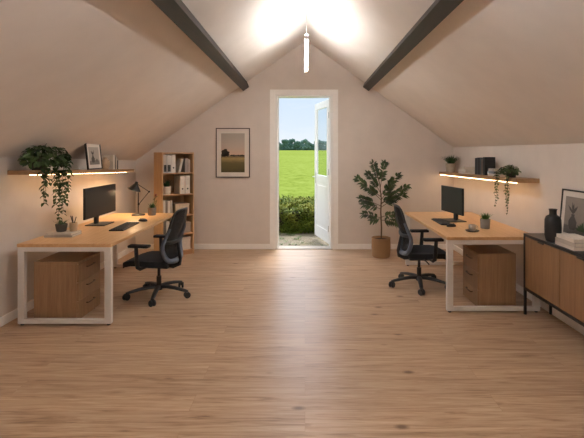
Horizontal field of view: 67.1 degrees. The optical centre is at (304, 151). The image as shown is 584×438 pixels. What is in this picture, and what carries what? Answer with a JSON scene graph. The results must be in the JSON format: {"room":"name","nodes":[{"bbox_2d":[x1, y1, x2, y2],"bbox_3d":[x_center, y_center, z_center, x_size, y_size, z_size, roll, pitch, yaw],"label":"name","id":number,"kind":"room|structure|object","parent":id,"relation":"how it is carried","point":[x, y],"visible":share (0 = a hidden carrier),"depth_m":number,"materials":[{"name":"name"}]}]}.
{"room":"home office","nodes":[
{"label":"home office","id":0,"kind":"room"},
{"bbox_2d":[0,157,135,316],"bbox_3d":[-2.800,0.620,2.360,0.120,2.100,9.920,0,0,0],"label":"wall","id":1,"kind":"structure","parent":0,"point":[23,218],"depth_m":4.42,"materials":[{"name":"beige paint"}]},
{"bbox_2d":[0,248,133,326],"bbox_3d":[-2.733,1.528,2.260,0.014,0.085,9.720,0,0,0],"label":"baseboard","id":2,"kind":"structure","parent":1,"relation":"attached to","point":[12,315],"depth_m":4.32,"materials":[{"name":"beige paint"}]},
{"bbox_2d":[7,169,133,174],"bbox_3d":[-2.590,0.230,5.164,0.300,0.120,2.230,0,0,0],"label":"wall shelf","id":3,"kind":"object","parent":1,"relation":"attached to","point":[9,172],"visible":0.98,"depth_m":4.70,"materials":[{"name":"brown wood"}]},
{"bbox_2d":[17,143,73,222],"bbox_3d":[-2.469,0.308,4.210,0.390,0.784,0.641,0,0,0],"label":"trailing plant","id":4,"kind":"object","parent":3,"relation":"on","point":[38,160],"visible":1,"depth_m":4.17,"materials":[{"name":"green plant"}]},
{"bbox_2d":[84,143,102,169],"bbox_3d":[-2.478,0.046,5.165,0.053,0.315,0.350,0,0,0],"label":"picture frame","id":5,"kind":"object","parent":3,"relation":"on","point":[92,151],"visible":0.86,"depth_m":5.15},
{"bbox_2d":[88,147,99,164],"bbox_3d":[-2.476,0.045,5.165,0.005,0.205,0.240,-6,0,0],"label":"print","id":6,"kind":"object","parent":5,"relation":"attached to","point":[93,152],"depth_m":5.16},
{"bbox_2d":[102,157,109,168],"bbox_3d":[-2.530,0.145,5.575,0.110,0.152,0.109,0,0,0],"label":"vase","id":7,"kind":"object","parent":3,"relation":"on","point":[106,163],"visible":0.79,"depth_m":5.54,"materials":[{"name":"beige ceramic"}]},
{"bbox_2d":[102,155,114,168],"bbox_3d":[-2.550,0.132,5.692,0.160,0.185,0.055,0,0,0],"label":"book","id":8,"kind":"object","parent":3,"relation":"on","point":[111,158],"visible":0.44,"depth_m":5.67,"materials":[{"name":"paper"}]},
{"bbox_2d":[0,0,305,160],"bbox_3d":[-1.527,-0.815,2.310,3.087,2.391,10.020,0,0,0],"label":"ceiling","id":9,"kind":"structure","parent":0,"point":[121,77],"depth_m":3.98,"materials":[{"name":"paint"}]},
{"bbox_2d":[151,0,248,90],"bbox_3d":[-0.974,-1.075,4.360,0.140,0.180,5.520,0,0,0],"label":"roof beam","id":10,"kind":"structure","parent":9,"relation":"attached to","point":[177,11],"depth_m":3.90,"materials":[{"name":"grey wood"}]},
{"bbox_2d":[0,249,583,437],"bbox_3d":[-0.170,1.645,2.220,5.340,0.150,9.840,0,0,0],"label":"floor","id":11,"kind":"structure","parent":0,"point":[265,343],"depth_m":3.33,"materials":[{"name":"brown wood"}]},
{"bbox_2d":[34,252,99,317],"bbox_3d":[-2.272,1.290,4.255,0.437,0.560,0.430,0,0,0],"label":"drawer pedestal","id":12,"kind":"object","parent":11,"relation":"on","point":[66,284],"visible":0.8,"depth_m":4.04,"materials":[{"name":"brown wood"}]},
{"bbox_2d":[17,213,173,324],"bbox_3d":[-2.175,1.200,4.975,0.850,0.740,2.010,0,0,0],"label":"desk","id":13,"kind":"object","parent":11,"relation":"on","point":[92,238],"visible":0.87,"depth_m":3.99,"materials":[{"name":"brown wood"}]},
{"bbox_2d":[44,232,81,237],"bbox_3d":[-2.400,0.820,4.370,0.270,0.020,0.200,0,0,-2],"label":"book","id":14,"kind":"object","parent":13,"relation":"on","point":[73,235],"visible":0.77,"depth_m":4.27,"materials":[{"name":"paper"}]},
{"bbox_2d":[46,230,80,234],"bbox_3d":[-2.395,0.800,4.375,0.250,0.020,0.190,0,0,3],"label":"book","id":15,"kind":"object","parent":14,"relation":"on","point":[67,232],"visible":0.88,"depth_m":4.32,"materials":[{"name":"paper"}]},
{"bbox_2d":[52,219,67,231],"bbox_3d":[-2.422,0.725,4.392,0.187,0.130,0.184,0,0,0],"label":"potted plant","id":16,"kind":"object","parent":15,"relation":"on","point":[60,227],"visible":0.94,"depth_m":4.35,"materials":[{"name":"green plant"}]},
{"bbox_2d":[69,216,77,231],"bbox_3d":[-2.315,0.711,4.400,0.074,0.157,0.074,0,0,0],"label":"pot","id":17,"kind":"object","parent":15,"relation":"on","point":[73,226],"visible":1,"depth_m":4.38,"materials":[{"name":"beige ceramic"}]},
{"bbox_2d":[83,184,115,225],"bbox_3d":[-2.355,0.610,5.050,0.220,0.440,0.760,0,0,0],"label":"monitor","id":18,"kind":"object","parent":13,"relation":"on","point":[99,200],"visible":1,"depth_m":5.00,"materials":[{"name":"black plastic"}]},
{"bbox_2d":[109,222,138,230],"bbox_3d":[-1.995,0.821,4.870,0.150,0.019,0.520,0,0,-3],"label":"keyboard","id":19,"kind":"object","parent":13,"relation":"on","point":[126,225],"visible":1,"depth_m":4.79,"materials":[{"name":"black plastic"}]},
{"bbox_2d":[128,181,149,215],"bbox_3d":[-2.183,0.608,5.780,0.287,0.444,0.172,0,0,0],"label":"desk lamp","id":20,"kind":"object","parent":13,"relation":"on","point":[134,187],"visible":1,"depth_m":5.75,"materials":[{"name":"black metal"}]},
{"bbox_2d":[148,194,157,215],"bbox_3d":[-2.014,0.689,5.779,0.190,0.282,0.189,0,0,-18],"label":"potted plant","id":21,"kind":"object","parent":13,"relation":"on","point":[152,209],"visible":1,"depth_m":5.75,"materials":[{"name":"green plant"}]},
{"bbox_2d":[122,207,190,306],"bbox_3d":[-1.575,1.086,4.790,0.699,0.967,0.703,0,0,8],"label":"office chair","id":22,"kind":"object","parent":11,"relation":"on","point":[170,253],"visible":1,"depth_m":4.68,"materials":[{"name":"black fabric"}]},
{"bbox_2d":[154,152,193,254],"bbox_3d":[-2.024,0.787,6.796,0.500,1.565,0.360,0,0,-38],"label":"bookcase","id":23,"kind":"object","parent":11,"relation":"on","point":[159,176],"visible":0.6,"depth_m":6.76,"materials":[{"name":"brown wood"}]},
{"bbox_2d":[163,221,165,233],"bbox_3d":[-2.146,1.140,6.631,0.045,0.200,0.170,0,0,-38],"label":"book","id":24,"kind":"object","parent":23,"relation":"on","point":[164,222],"visible":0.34,"depth_m":6.56,"materials":[{"name":"paper"}]},
{"bbox_2d":[163,155,166,172],"bbox_3d":[-2.161,0.180,6.656,0.052,0.270,0.252,0,0,-38],"label":"ring binder","id":25,"kind":"object","parent":23,"relation":"on","point":[164,156],"visible":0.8,"depth_m":6.56,"materials":[{"name":"white cardboard"}]},
{"bbox_2d":[163,200,167,212],"bbox_3d":[-2.122,0.846,6.650,0.030,0.228,0.170,0,0,-38],"label":"book","id":26,"kind":"object","parent":23,"relation":"on","point":[166,202],"visible":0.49,"depth_m":6.58,"materials":[{"name":"paper"}]},
{"bbox_2d":[165,220,169,232],"bbox_3d":[-2.106,1.140,6.662,0.050,0.200,0.170,0,0,-38],"label":"book","id":27,"kind":"object","parent":23,"relation":"on","point":[167,222],"visible":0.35,"depth_m":6.59,"materials":[{"name":"paper"}]},
{"bbox_2d":[163,178,172,194],"bbox_3d":[-2.089,0.521,6.651,0.202,0.239,0.236,0,0,0],"label":"potted plant","id":28,"kind":"object","parent":23,"relation":"on","point":[166,188],"visible":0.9,"depth_m":6.60,"materials":[{"name":"green plant"}]},
{"bbox_2d":[167,155,170,172],"bbox_3d":[-2.113,0.180,6.693,0.060,0.270,0.252,0,0,-38],"label":"ring binder","id":29,"kind":"object","parent":23,"relation":"on","point":[168,156],"visible":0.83,"depth_m":6.59,"materials":[{"name":"white cardboard"}]},
{"bbox_2d":[168,200,172,212],"bbox_3d":[-2.062,0.845,6.696,0.030,0.229,0.170,0,0,-38],"label":"book","id":30,"kind":"object","parent":23,"relation":"on","point":[171,201],"visible":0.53,"depth_m":6.63,"materials":[{"name":"paper"}]},
{"bbox_2d":[171,155,175,172],"bbox_3d":[-2.059,0.177,6.735,0.065,0.275,0.252,0,0,-38],"label":"ring binder","id":31,"kind":"object","parent":23,"relation":"on","point":[173,157],"visible":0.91,"depth_m":6.64,"materials":[{"name":"white cardboard"}]},
{"bbox_2d":[174,175,184,193],"bbox_3d":[-1.948,0.502,6.822,0.072,0.275,0.252,0,0,-38],"label":"ring binder","id":32,"kind":"object","parent":23,"relation":"on","point":[179,180],"visible":1,"depth_m":6.74,"materials":[{"name":"white cardboard"}]},
{"bbox_2d":[176,159,183,172],"bbox_3d":[-1.950,0.212,6.796,0.087,0.222,0.170,0,0,-38],"label":"book","id":33,"kind":"object","parent":23,"relation":"on","point":[179,162],"visible":0.9,"depth_m":6.75,"materials":[{"name":"paper"}]},
{"bbox_2d":[170,221,190,232],"bbox_3d":[-1.941,1.160,6.835,0.246,0.160,0.246,0,0,-38],"label":"storage box","id":34,"kind":"object","parent":23,"relation":"on","point":[187,229],"visible":0.27,"depth_m":6.79,"materials":[{"name":"beige cardboard"}]},
{"bbox_2d":[173,202,189,213],"bbox_3d":[-1.948,0.875,6.829,0.226,0.170,0.246,0,0,-38],"label":"storage box","id":35,"kind":"object","parent":23,"relation":"on","point":[176,205],"visible":0.57,"depth_m":6.74,"materials":[{"name":"beige cardboard"}]},
{"bbox_2d":[181,158,187,171],"bbox_3d":[-1.878,0.207,6.853,0.050,0.215,0.170,0,0,-38],"label":"book","id":36,"kind":"object","parent":23,"relation":"on","point":[184,168],"visible":0.89,"depth_m":6.79,"materials":[{"name":"paper"}]},
{"bbox_2d":[182,175,189,193],"bbox_3d":[-1.883,0.502,6.872,0.076,0.275,0.252,0,0,-38],"label":"ring binder","id":37,"kind":"object","parent":23,"relation":"on","point":[187,177],"visible":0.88,"depth_m":6.77,"materials":[{"name":"white cardboard"}]},
{"bbox_2d":[182,235,190,249],"bbox_3d":[-1.941,1.405,6.835,0.246,0.190,0.246,0,0,-38],"label":"storage box","id":38,"kind":"object","parent":23,"relation":"on","point":[186,239],"visible":0.48,"depth_m":6.77,"materials":[{"name":"beige cardboard"}]},
{"bbox_2d":[371,236,390,258],"bbox_3d":[1.140,1.425,6.600,0.286,0.290,0.286,0,0,0],"label":"plant pot","id":39,"kind":"object","parent":11,"relation":"on","point":[381,245],"depth_m":6.49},
{"bbox_2d":[353,159,411,258],"bbox_3d":[1.167,0.833,6.584,0.919,1.473,0.402,0,0,0],"label":"potted tree","id":40,"kind":"object","parent":11,"relation":"on","point":[381,245],"visible":0.98,"depth_m":6.59,"materials":[{"name":"green plant"}]},
{"bbox_2d":[388,203,445,295],"bbox_3d":[1.316,1.086,5.137,0.698,0.967,0.700,0,0,-1],"label":"office chair","id":41,"kind":"object","parent":11,"relation":"on","point":[406,250],"visible":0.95,"depth_m":5.04,"materials":[{"name":"black fabric"}]},
{"bbox_2d":[405,212,539,312],"bbox_3d":[1.843,1.200,5.195,0.915,0.740,1.810,0,0,0],"label":"desk","id":42,"kind":"object","parent":11,"relation":"on","point":[498,233],"visible":0.7,"depth_m":4.43,"materials":[{"name":"brown wood"}]},
{"bbox_2d":[431,218,449,224],"bbox_3d":[1.610,0.821,5.190,0.125,0.019,0.420,0,0,1],"label":"keyboard","id":43,"kind":"object","parent":42,"relation":"on","point":[440,221],"visible":0.98,"depth_m":5.14,"materials":[{"name":"black plastic"}]},
{"bbox_2d":[447,223,455,226],"bbox_3d":[1.630,0.812,4.900,0.116,0.034,0.068,0,0,-17],"label":"computer mouse","id":44,"kind":"object","parent":42,"relation":"on","point":[450,224],"visible":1,"depth_m":4.88,"materials":[{"name":"black plastic"}]},
{"bbox_2d":[441,185,466,222],"bbox_3d":[1.785,0.625,5.313,0.220,0.410,0.530,0,0,-9],"label":"monitor","id":45,"kind":"object","parent":42,"relation":"on","point":[452,198],"visible":0.98,"depth_m":5.27,"materials":[{"name":"black plastic"}]},
{"bbox_2d":[480,213,491,228],"bbox_3d":[1.964,0.741,4.788,0.189,0.179,0.181,0,0,-29],"label":"potted plant","id":46,"kind":"object","parent":42,"relation":"on","point":[484,221],"visible":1,"depth_m":4.74,"materials":[{"name":"green plant"}]},
{"bbox_3d":[1.745,0.822,4.590,0.144,0.016,0.144,0,0,0],"label":"saucer","id":47,"kind":"object","parent":42,"relation":"on","visible":0},
{"bbox_2d":[469,224,477,230],"bbox_3d":[1.751,0.790,4.586,0.089,0.066,0.074,0,0,34],"label":"cup","id":48,"kind":"object","parent":47,"relation":"on","point":[472,227],"visible":0.98,"depth_m":4.56,"materials":[{"name":"white ceramic"}]},
{"bbox_2d":[463,245,515,305],"bbox_3d":[1.891,1.290,4.575,0.407,0.560,0.410,0,0,0],"label":"drawer pedestal","id":49,"kind":"object","parent":11,"relation":"on","point":[489,271],"visible":0.91,"depth_m":4.37,"materials":[{"name":"brown wood"}]},
{"bbox_2d":[523,233,583,326],"bbox_3d":[2.253,1.179,3.385,0.274,0.783,1.770,0,0,0],"label":"sideboard","id":50,"kind":"object","parent":11,"relation":"on","point":[553,273],"visible":0.91,"depth_m":3.76,"materials":[{"name":"brown wood"}]},
{"bbox_2d":[544,208,561,241],"bbox_3d":[2.192,0.645,3.890,0.136,0.284,0.136,0,0,0],"label":"vase","id":51,"kind":"object","parent":50,"relation":"on","point":[552,222],"visible":0.9,"depth_m":3.85,"materials":[{"name":"black ceramic"}]},
{"bbox_2d":[555,241,583,250],"bbox_3d":[2.222,0.772,3.630,0.165,0.030,0.270,0,0,0],"label":"book","id":52,"kind":"object","parent":50,"relation":"on","point":[556,242],"visible":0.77,"depth_m":3.55,"materials":[{"name":"paper"}]},
{"bbox_2d":[555,237,583,246],"bbox_3d":[2.222,0.741,3.630,0.160,0.032,0.265,0,0,-2],"label":"book","id":53,"kind":"object","parent":52,"relation":"on","point":[556,238],"visible":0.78,"depth_m":3.57,"materials":[{"name":"paper"}]},
{"bbox_2d":[556,233,583,242],"bbox_3d":[2.222,0.710,3.630,0.155,0.030,0.255,0,0,2],"label":"book","id":54,"kind":"object","parent":53,"relation":"on","point":[572,237],"visible":1,"depth_m":3.62,"materials":[{"name":"paper"}]},
{"bbox_2d":[560,188,583,235],"bbox_3d":[2.360,0.561,3.820,0.059,0.450,0.470,0,0,0],"label":"picture frame","id":55,"kind":"object","parent":50,"relation":"on","point":[572,201],"visible":0.73,"depth_m":3.88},
{"bbox_2d":[136,41,452,243],"bbox_3d":[-0.170,-0.180,7.220,5.540,3.700,0.200,0,0,0],"label":"wall","id":56,"kind":"structure","parent":0,"point":[370,126],"depth_m":7.12,"materials":[{"name":"beige paint"}]},
{"bbox_2d":[138,244,269,248],"bbox_3d":[-1.647,1.528,7.113,2.158,0.085,0.014,0,0,0],"label":"baseboard","id":57,"kind":"structure","parent":56,"relation":"attached to","point":[196,246],"depth_m":7.11,"materials":[{"name":"beige paint"}]},
{"bbox_2d":[216,128,249,177],"bbox_3d":[-1.165,0.013,7.109,0.550,0.800,0.020,0,0,0],"label":"wall picture","id":58,"kind":"object","parent":56,"relation":"attached to","point":[232,144],"visible":1,"depth_m":7.11},
{"bbox_2d":[221,133,244,171],"bbox_3d":[-1.165,0.013,7.107,0.380,0.630,0.004,0,0,0],"label":"print","id":59,"kind":"object","parent":58,"relation":"attached to","point":[232,144],"depth_m":7.11},
{"bbox_2d":[270,90,337,248],"bbox_3d":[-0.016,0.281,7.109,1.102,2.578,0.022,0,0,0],"label":"trim","id":60,"kind":"structure","parent":56,"relation":"attached to","point":[273,93],"depth_m":7.10,"materials":[{"name":"beige paint"}]},
{"bbox_2d":[277,246,330,248],"bbox_3d":[-0.015,1.590,7.205,0.920,0.060,0.230,0,0,0],"label":"threshold","id":61,"kind":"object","parent":56,"relation":"attached to","point":[279,247],"depth_m":7.19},
{"bbox_2d":[313,99,328,243],"bbox_3d":[0.307,0.325,7.774,0.158,2.420,0.879,0,0,-14],"label":"door","id":62,"kind":"structure","parent":56,"relation":"in","point":[321,182],"depth_m":7.76,"materials":[{"name":"white paint"}]},
{"bbox_2d":[338,244,445,248],"bbox_3d":[1.461,1.528,7.113,1.850,0.085,0.014,0,0,0],"label":"baseboard","id":63,"kind":"structure","parent":56,"relation":"attached to","point":[340,246],"depth_m":7.11,"materials":[{"name":"beige paint"}]},
{"bbox_2d":[307,0,583,146],"bbox_3d":[1.351,-0.938,2.310,2.670,2.143,10.020,0,0,0],"label":"ceiling","id":64,"kind":"structure","parent":0,"point":[492,72],"depth_m":3.98,"materials":[{"name":"paint"}]},
{"bbox_2d":[305,0,308,70],"bbox_3d":[0.016,-1.458,5.250,0.040,0.684,1.700,0,0,0],"label":"pendant light","id":65,"kind":"object","parent":64,"relation":"hanging from","point":[306,35],"visible":1,"depth_m":4.63,"materials":[{"name":"white paint"}]},
{"bbox_2d":[305,40,307,70],"bbox_3d":[0.016,-1.120,5.250,0.032,0.008,1.690,0,0,0],"label":"diffuser","id":66,"kind":"object","parent":65,"relation":"attached to","point":[306,41],"depth_m":5.09,"materials":[{"name":"white plastic"}]},
{"bbox_2d":[363,0,463,90],"bbox_3d":[1.006,-1.075,4.360,0.140,0.180,5.520,0,0,0],"label":"roof beam","id":67,"kind":"structure","parent":64,"relation":"attached to","point":[439,10],"depth_m":3.89,"materials":[{"name":"grey wood"}]},
{"bbox_2d":[453,143,583,286],"bbox_3d":[2.460,0.745,2.360,0.120,1.850,9.920,0,0,0],"label":"wall","id":68,"kind":"structure","parent":0,"point":[557,167],"depth_m":4.83,"materials":[{"name":"beige paint"}]},
{"bbox_2d":[439,172,539,182],"bbox_3d":[2.280,0.320,5.799,0.240,0.050,2.600,0,-1,0],"label":"wall shelf","id":69,"kind":"object","parent":68,"relation":"attached to","point":[456,174],"visible":0.92,"depth_m":5.06,"materials":[{"name":"brown wood"}]},
{"bbox_2d":[440,155,458,171],"bbox_3d":[2.285,0.177,6.847,0.356,0.273,0.441,0,0,0],"label":"potted plant","id":70,"kind":"object","parent":69,"relation":"on","point":[450,165],"visible":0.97,"depth_m":6.79,"materials":[{"name":"green plant"}]},
{"bbox_2d":[458,171,474,173],"bbox_3d":[2.275,0.284,6.120,0.200,0.031,0.250,0,0,0],"label":"book","id":71,"kind":"object","parent":69,"relation":"on","point":[461,172],"visible":0.74,"depth_m":6.00,"materials":[{"name":"paper"}]},
{"bbox_2d":[459,169,474,171],"bbox_3d":[2.275,0.253,6.120,0.185,0.031,0.220,0,0,-5],"label":"book","id":72,"kind":"object","parent":71,"relation":"on","point":[464,170],"visible":0.8,"depth_m":6.01,"materials":[{"name":"paper"}]},
{"bbox_2d":[460,167,474,168],"bbox_3d":[2.275,0.222,6.120,0.170,0.031,0.190,0,0,4],"label":"book","id":73,"kind":"object","parent":72,"relation":"on","point":[460,167],"visible":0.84,"depth_m":6.03,"materials":[{"name":"paper"}]},
{"bbox_2d":[475,158,476,174],"bbox_3d":[2.285,0.185,5.723,0.130,0.215,0.055,0,0,0],"label":"book","id":74,"kind":"object","parent":69,"relation":"on","point":[475,158],"visible":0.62,"depth_m":5.70,"materials":[{"name":"paper"}]},
{"bbox_2d":[478,158,479,174],"bbox_3d":[2.285,0.180,5.617,0.130,0.220,0.050,0,0,0],"label":"book","id":75,"kind":"object","parent":69,"relation":"on","point":[478,158],"visible":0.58,"depth_m":5.61,"materials":[{"name":"paper"}]},
{"bbox_2d":[481,159,482,174],"bbox_3d":[2.285,0.191,5.519,0.130,0.195,0.050,0,0,0],"label":"book","id":76,"kind":"object","parent":69,"relation":"on","point":[481,159],"visible":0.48,"depth_m":5.52,"materials":[{"name":"paper"}]},
{"bbox_2d":[483,157,494,174],"bbox_3d":[2.285,0.175,5.460,0.130,0.225,0.060,0,0,0],"label":"book","id":77,"kind":"object","parent":69,"relation":"on","point":[488,162],"visible":0.73,"depth_m":5.43,"materials":[{"name":"paper"}]},
{"bbox_2d":[488,173,506,175],"bbox_3d":[2.275,0.268,5.200,0.150,0.028,0.200,0,0,0],"label":"book","id":78,"kind":"object","parent":69,"relation":"on","point":[489,174],"visible":0.64,"depth_m":5.12,"materials":[{"name":"paper"}]},
{"bbox_3d":[2.275,0.240,5.200,0.150,0.028,0.185,0,0,-4],"label":"book","id":79,"kind":"object","parent":78,"relation":"on","visible":0},
{"bbox_2d":[488,168,499,170],"bbox_3d":[2.275,0.212,5.200,0.150,0.028,0.170,0,0,3],"label":"book","id":80,"kind":"object","parent":79,"relation":"on","point":[489,169],"visible":0.67,"depth_m":5.22,"materials":[{"name":"paper"}]},
{"bbox_2d":[493,164,520,214],"bbox_3d":[2.217,0.396,4.783,0.225,0.527,0.365,0,0,0],"label":"trailing plant","id":81,"kind":"object","parent":69,"relation":"on","point":[511,172],"visible":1,"depth_m":4.75,"materials":[{"name":"green plant"}]},
{"bbox_2d":[453,244,583,334],"bbox_3d":[2.393,1.528,2.260,0.014,0.085,9.720,0,0,0],"label":"baseboard","id":82,"kind":"structure","parent":68,"relation":"attached to","point":[519,288],"depth_m":4.21,"materials":[{"name":"beige paint"}]},
{"label":"outside","id":83,"kind":"structure","parent":0,"visible":0},
{"bbox_2d":[279,150,326,202],"bbox_3d":[0.000,0.123,165.300,320.000,2.994,309.400,0,0,0],"label":"field","id":84,"kind":"structure","parent":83,"point":[296,167],"depth_m":31.90,"materials":[{"name":"green plant"}]},
{"bbox_2d":[281,139,289,149],"bbox_3d":[-12.999,-4.550,293.884,6.823,8.388,4.460,0,0,0],"label":"tree","id":85,"kind":"object","parent":84,"relation":"on","point":[285,142],"visible":0.97,"depth_m":292.67,"materials":[{"name":"green plant"}]},
{"bbox_2d":[288,138,294,149],"bbox_3d":[-9.455,-4.998,305.788,6.577,8.833,4.897,0,0,0],"label":"tree","id":86,"kind":"object","parent":84,"relation":"on","point":[292,140],"visible":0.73,"depth_m":304.29,"materials":[{"name":"green plant"}]},
{"bbox_2d":[291,141,300,149],"bbox_3d":[-5.940,-4.072,293.758,6.686,6.801,4.124,0,0,0],"label":"tree","id":87,"kind":"object","parent":84,"relation":"on","point":[296,145],"visible":0.99,"depth_m":292.85,"materials":[{"name":"green plant"}]},
{"bbox_2d":[302,139,311,149],"bbox_3d":[1.048,-4.763,293.789,6.791,8.179,4.733,0,0,0],"label":"tree","id":88,"kind":"object","parent":84,"relation":"on","point":[306,142],"visible":0.96,"depth_m":292.99,"materials":[{"name":"green plant"}]},
{"bbox_2d":[312,140,321,149],"bbox_3d":[7.965,-4.458,294.084,6.639,7.780,5.112,0,0,0],"label":"tree","id":89,"kind":"object","parent":84,"relation":"on","point":[319,141],"visible":0.46,"depth_m":292.92,"materials":[{"name":"green plant"}]},
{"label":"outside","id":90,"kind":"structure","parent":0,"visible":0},
{"bbox_2d":[279,232,328,245],"bbox_3d":[0.000,1.620,9.155,28.000,0.020,3.690,0,0,0],"label":"ground","id":91,"kind":"structure","parent":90,"point":[310,239],"depth_m":8.02,"materials":[{"name":"stone"}]},
{"bbox_2d":[279,194,314,233],"bbox_3d":[-0.096,1.291,9.549,4.701,0.742,1.919,0,0,0],"label":"hedge","id":92,"kind":"object","parent":91,"relation":"on","point":[297,216],"visible":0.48,"depth_m":8.81,"materials":[{"name":"green plant"}]},
{"bbox_2d":[279,232,327,245],"bbox_3d":[-0.079,1.593,8.115,1.637,0.054,1.192,0,0,0],"label":"weeds","id":93,"kind":"object","parent":91,"relation":"on","point":[281,243],"visible":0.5,"depth_m":8.11,"materials":[{"name":"green plant"}]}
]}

